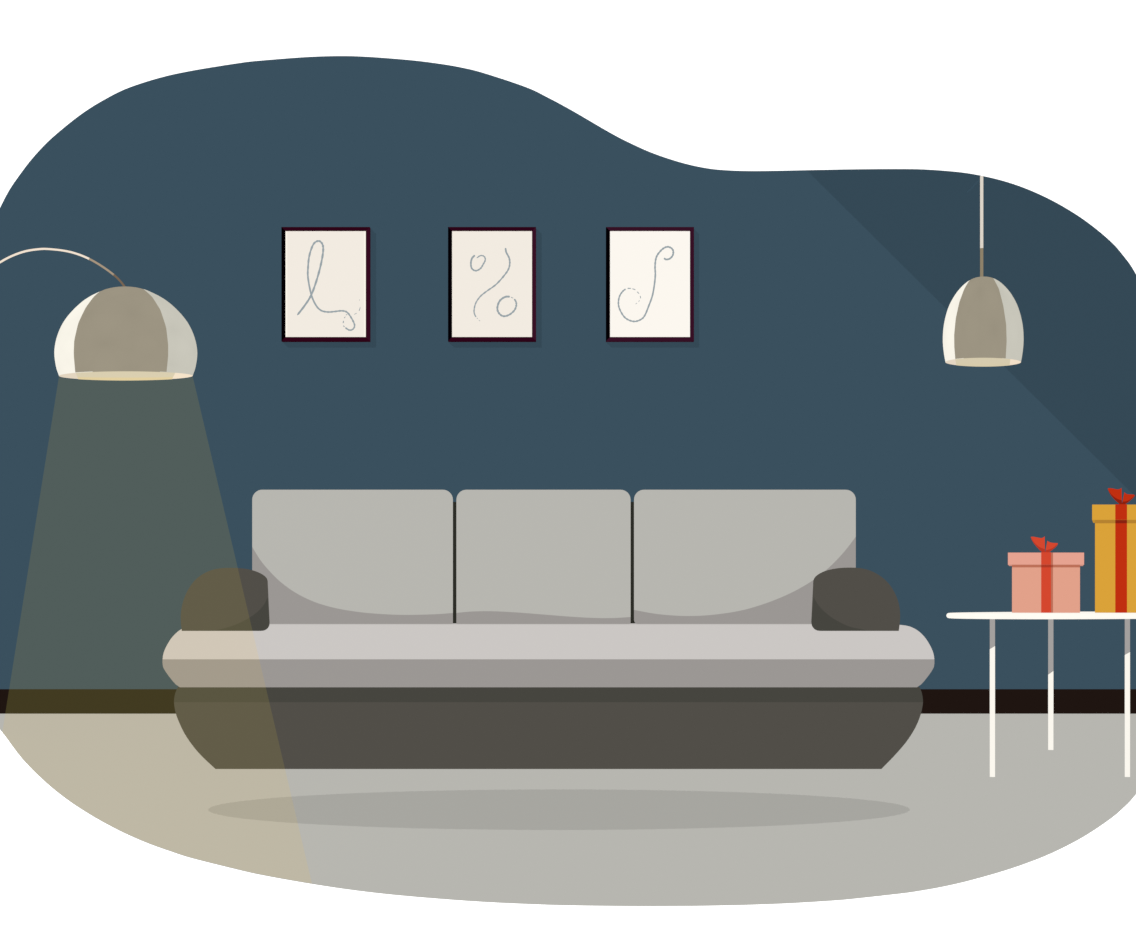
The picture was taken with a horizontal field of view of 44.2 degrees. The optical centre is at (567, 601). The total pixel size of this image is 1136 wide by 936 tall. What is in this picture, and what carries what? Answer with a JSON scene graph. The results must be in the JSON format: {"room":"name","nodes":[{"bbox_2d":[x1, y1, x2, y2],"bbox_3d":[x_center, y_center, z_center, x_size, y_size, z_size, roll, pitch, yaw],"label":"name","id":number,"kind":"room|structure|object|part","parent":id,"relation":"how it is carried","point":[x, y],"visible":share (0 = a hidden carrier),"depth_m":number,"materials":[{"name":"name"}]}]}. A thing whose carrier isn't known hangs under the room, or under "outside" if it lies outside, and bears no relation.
{"room":"living room","nodes":[
{"label":"living room","id":0,"kind":"room"},
{"bbox_2d":[0,56,1135,688],"bbox_3d":[-0.310,-1.235,7.998,7.728,3.748,0.050,0,0,0],"label":"wall","id":1,"kind":"structure","parent":0,"point":[815,360],"depth_m":7.97,"materials":[{"name":"blue paint"}]},
{"bbox_2d":[281,227,370,341],"bbox_3d":[-1.375,-1.804,7.958,0.501,0.647,0.029,0,0,0],"label":"picture frame","id":2,"kind":"object","parent":1,"relation":"attached to","point":[326,271],"visible":1,"depth_m":7.94,"materials":[{"name":"paper"}]},
{"bbox_2d":[448,227,535,341],"bbox_3d":[-0.431,-1.804,7.958,0.499,0.647,0.029,0,0,0],"label":"picture frame","id":3,"kind":"object","parent":1,"relation":"attached to","point":[492,270],"visible":1,"depth_m":7.94,"materials":[{"name":"paper"}]},
{"bbox_2d":[0,689,1135,713],"bbox_3d":[-0.316,0.566,7.967,7.717,0.139,0.012,0,0,0],"label":"baseboard","id":4,"kind":"structure","parent":1,"relation":"attached to","point":[12,701],"depth_m":7.96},
{"bbox_2d":[606,227,693,341],"bbox_3d":[0.465,-1.804,7.958,0.499,0.647,0.029,0,0,0],"label":"picture frame","id":5,"kind":"object","parent":1,"relation":"attached to","point":[650,270],"visible":1,"depth_m":7.94,"materials":[{"name":"paper"}]},
{"bbox_2d":[0,714,1135,905],"bbox_3d":[-0.322,0.635,5.448,7.705,0.001,5.051,0,0,0],"label":"floor","id":6,"kind":"structure","parent":0,"point":[934,815],"depth_m":4.14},
{"bbox_2d":[0,248,196,380],"bbox_3d":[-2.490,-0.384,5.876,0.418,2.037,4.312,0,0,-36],"label":"arc floor lamp","id":7,"kind":"object","parent":6,"relation":"on","point":[124,333],"visible":1,"depth_m":4.14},
{"bbox_3d":[-2.484,-0.399,5.933,0.008,2.008,3.975,0,0,-35],"label":"arm","id":8,"kind":"part","parent":7,"relation":"part of"},
{"bbox_3d":[-1.354,-0.820,4.295,0.419,0.287,0.417,0,0,0],"label":"lamp shade","id":9,"kind":"part","parent":7,"relation":"part of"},
{"bbox_2d":[59,371,192,380],"bbox_3d":[-1.356,-0.694,4.300,0.392,0.038,0.391,0,0,0],"label":"diffuser","id":10,"kind":"object","parent":7,"relation":"attached to","point":[84,375],"depth_m":4.28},
{"bbox_2d":[162,490,933,768],"bbox_3d":[-0.117,0.087,5.714,3.045,1.097,0.980,0,0,0],"label":"sofa","id":11,"kind":"object","parent":6,"relation":"on","point":[365,629],"visible":1,"depth_m":5.43,"materials":[{"name":"grey fabric"}]},
{"bbox_3d":[-1.404,-0.010,5.730,0.338,0.247,0.586,0,0,-14],"label":"armrest","id":12,"kind":"part","parent":11,"relation":"part of","materials":[{"name":"grey fabric"}]},
{"bbox_2d":[252,490,452,623],"bbox_3d":[-0.885,-0.184,5.833,0.825,0.554,0.160,0,0,0],"label":"cushion","id":13,"kind":"object","parent":11,"relation":"on","point":[324,556],"depth_m":5.75,"materials":[{"name":"grey fabric"}]},
{"bbox_2d":[456,490,630,623],"bbox_3d":[-0.101,-0.184,5.833,0.716,0.554,0.160,0,0,0],"label":"cushion","id":14,"kind":"object","parent":11,"relation":"on","point":[523,556],"depth_m":5.75,"materials":[{"name":"grey fabric"}]},
{"bbox_3d":[-0.034,-0.152,5.948,2.198,0.542,0.060,0,0,0],"label":"frame","id":15,"kind":"part","parent":11,"relation":"part of","materials":[{"name":"grey fabric"}]},
{"bbox_3d":[-0.075,0.207,5.703,2.921,0.233,0.960,0,0,0],"label":"seat","id":16,"kind":"part","parent":11,"relation":"part of","materials":[{"name":"grey fabric"}]},
{"bbox_2d":[634,490,855,623],"bbox_3d":[0.727,-0.184,5.833,0.912,0.554,0.160,0,0,0],"label":"cushion","id":17,"kind":"object","parent":11,"relation":"on","point":[701,556],"depth_m":5.75,"materials":[{"name":"grey fabric"}]},
{"bbox_3d":[1.180,-0.011,5.732,0.341,0.248,0.574,0,0,12],"label":"armrest","id":18,"kind":"part","parent":11,"relation":"part of","materials":[{"name":"grey fabric"}]},
{"bbox_2d":[946,612,1135,776],"bbox_3d":[2.051,0.339,5.543,1.539,0.594,0.796,0,0,-43],"label":"side table","id":19,"kind":"object","parent":6,"relation":"on","point":[992,616],"visible":0.9,"depth_m":5.08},
{"bbox_3d":[1.543,0.348,5.089,0.018,0.575,0.019,0,0,17],"label":"leg","id":20,"kind":"part","parent":19,"relation":"part of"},
{"bbox_2d":[1008,536,1083,612],"bbox_3d":[1.882,-0.106,5.515,0.278,0.297,0.232,0,0,19],"label":"gift box","id":21,"kind":"object","parent":19,"relation":"on","point":[1046,581],"visible":1,"depth_m":5.42,"materials":[{"name":"pink cardboard"}]},
{"bbox_3d":[1.882,-0.168,5.515,0.279,0.049,0.228,0,0,19],"label":"lid","id":22,"kind":"part","parent":21,"relation":"part of","materials":[{"name":"pink cardboard"}]},
{"bbox_3d":[2.075,0.348,6.018,0.021,0.575,0.023,0,0,19],"label":"leg","id":23,"kind":"part","parent":19,"relation":"part of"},
{"bbox_2d":[1092,488,1135,612],"bbox_3d":[2.177,-0.200,5.513,0.208,0.484,0.232,0,0,22],"label":"gift box","id":24,"kind":"object","parent":19,"relation":"on","point":[1115,525],"visible":1,"depth_m":5.42,"materials":[{"name":"cardboard"}]},
{"bbox_3d":[2.177,-0.347,5.513,0.208,0.064,0.228,0,0,22],"label":"lid","id":25,"kind":"part","parent":24,"relation":"part of","materials":[{"name":"yellow cardboard"}]},
{"bbox_3d":[2.033,0.348,5.089,0.018,0.575,0.019,0,0,22],"label":"leg","id":26,"kind":"part","parent":19,"relation":"part of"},
{"bbox_2d":[943,176,1023,366],"bbox_3d":[2.281,-1.825,7.699,0.425,1.036,0.427,0,0,44],"label":"pendant lamp","id":27,"kind":"object","parent":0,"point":[983,327],"visible":1,"depth_m":7.54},
{"bbox_3d":[2.276,-2.062,7.703,0.017,0.561,0.017,0,0,-15],"label":"cord","id":28,"kind":"part","parent":27,"relation":"part of","materials":[{"name":"white"}]},
{"bbox_3d":[2.281,-1.546,7.698,0.426,0.476,0.426,0,0,0],"label":"lamp shade","id":29,"kind":"part","parent":27,"relation":"part of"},
{"bbox_2d":[946,358,1020,366],"bbox_3d":[2.283,-1.319,7.703,0.399,0.026,0.399,0,0,0],"label":"diffuser","id":30,"kind":"object","parent":27,"relation":"attached to","point":[976,362],"depth_m":7.69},
{"label":"outside","id":31,"kind":"structure","parent":0,"visible":0},
{"bbox_2d":[0,0,1135,935],"bbox_3d":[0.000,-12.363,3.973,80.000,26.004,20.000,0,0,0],"label":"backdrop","id":32,"kind":"structure","parent":31,"point":[1037,96],"depth_m":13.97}
]}

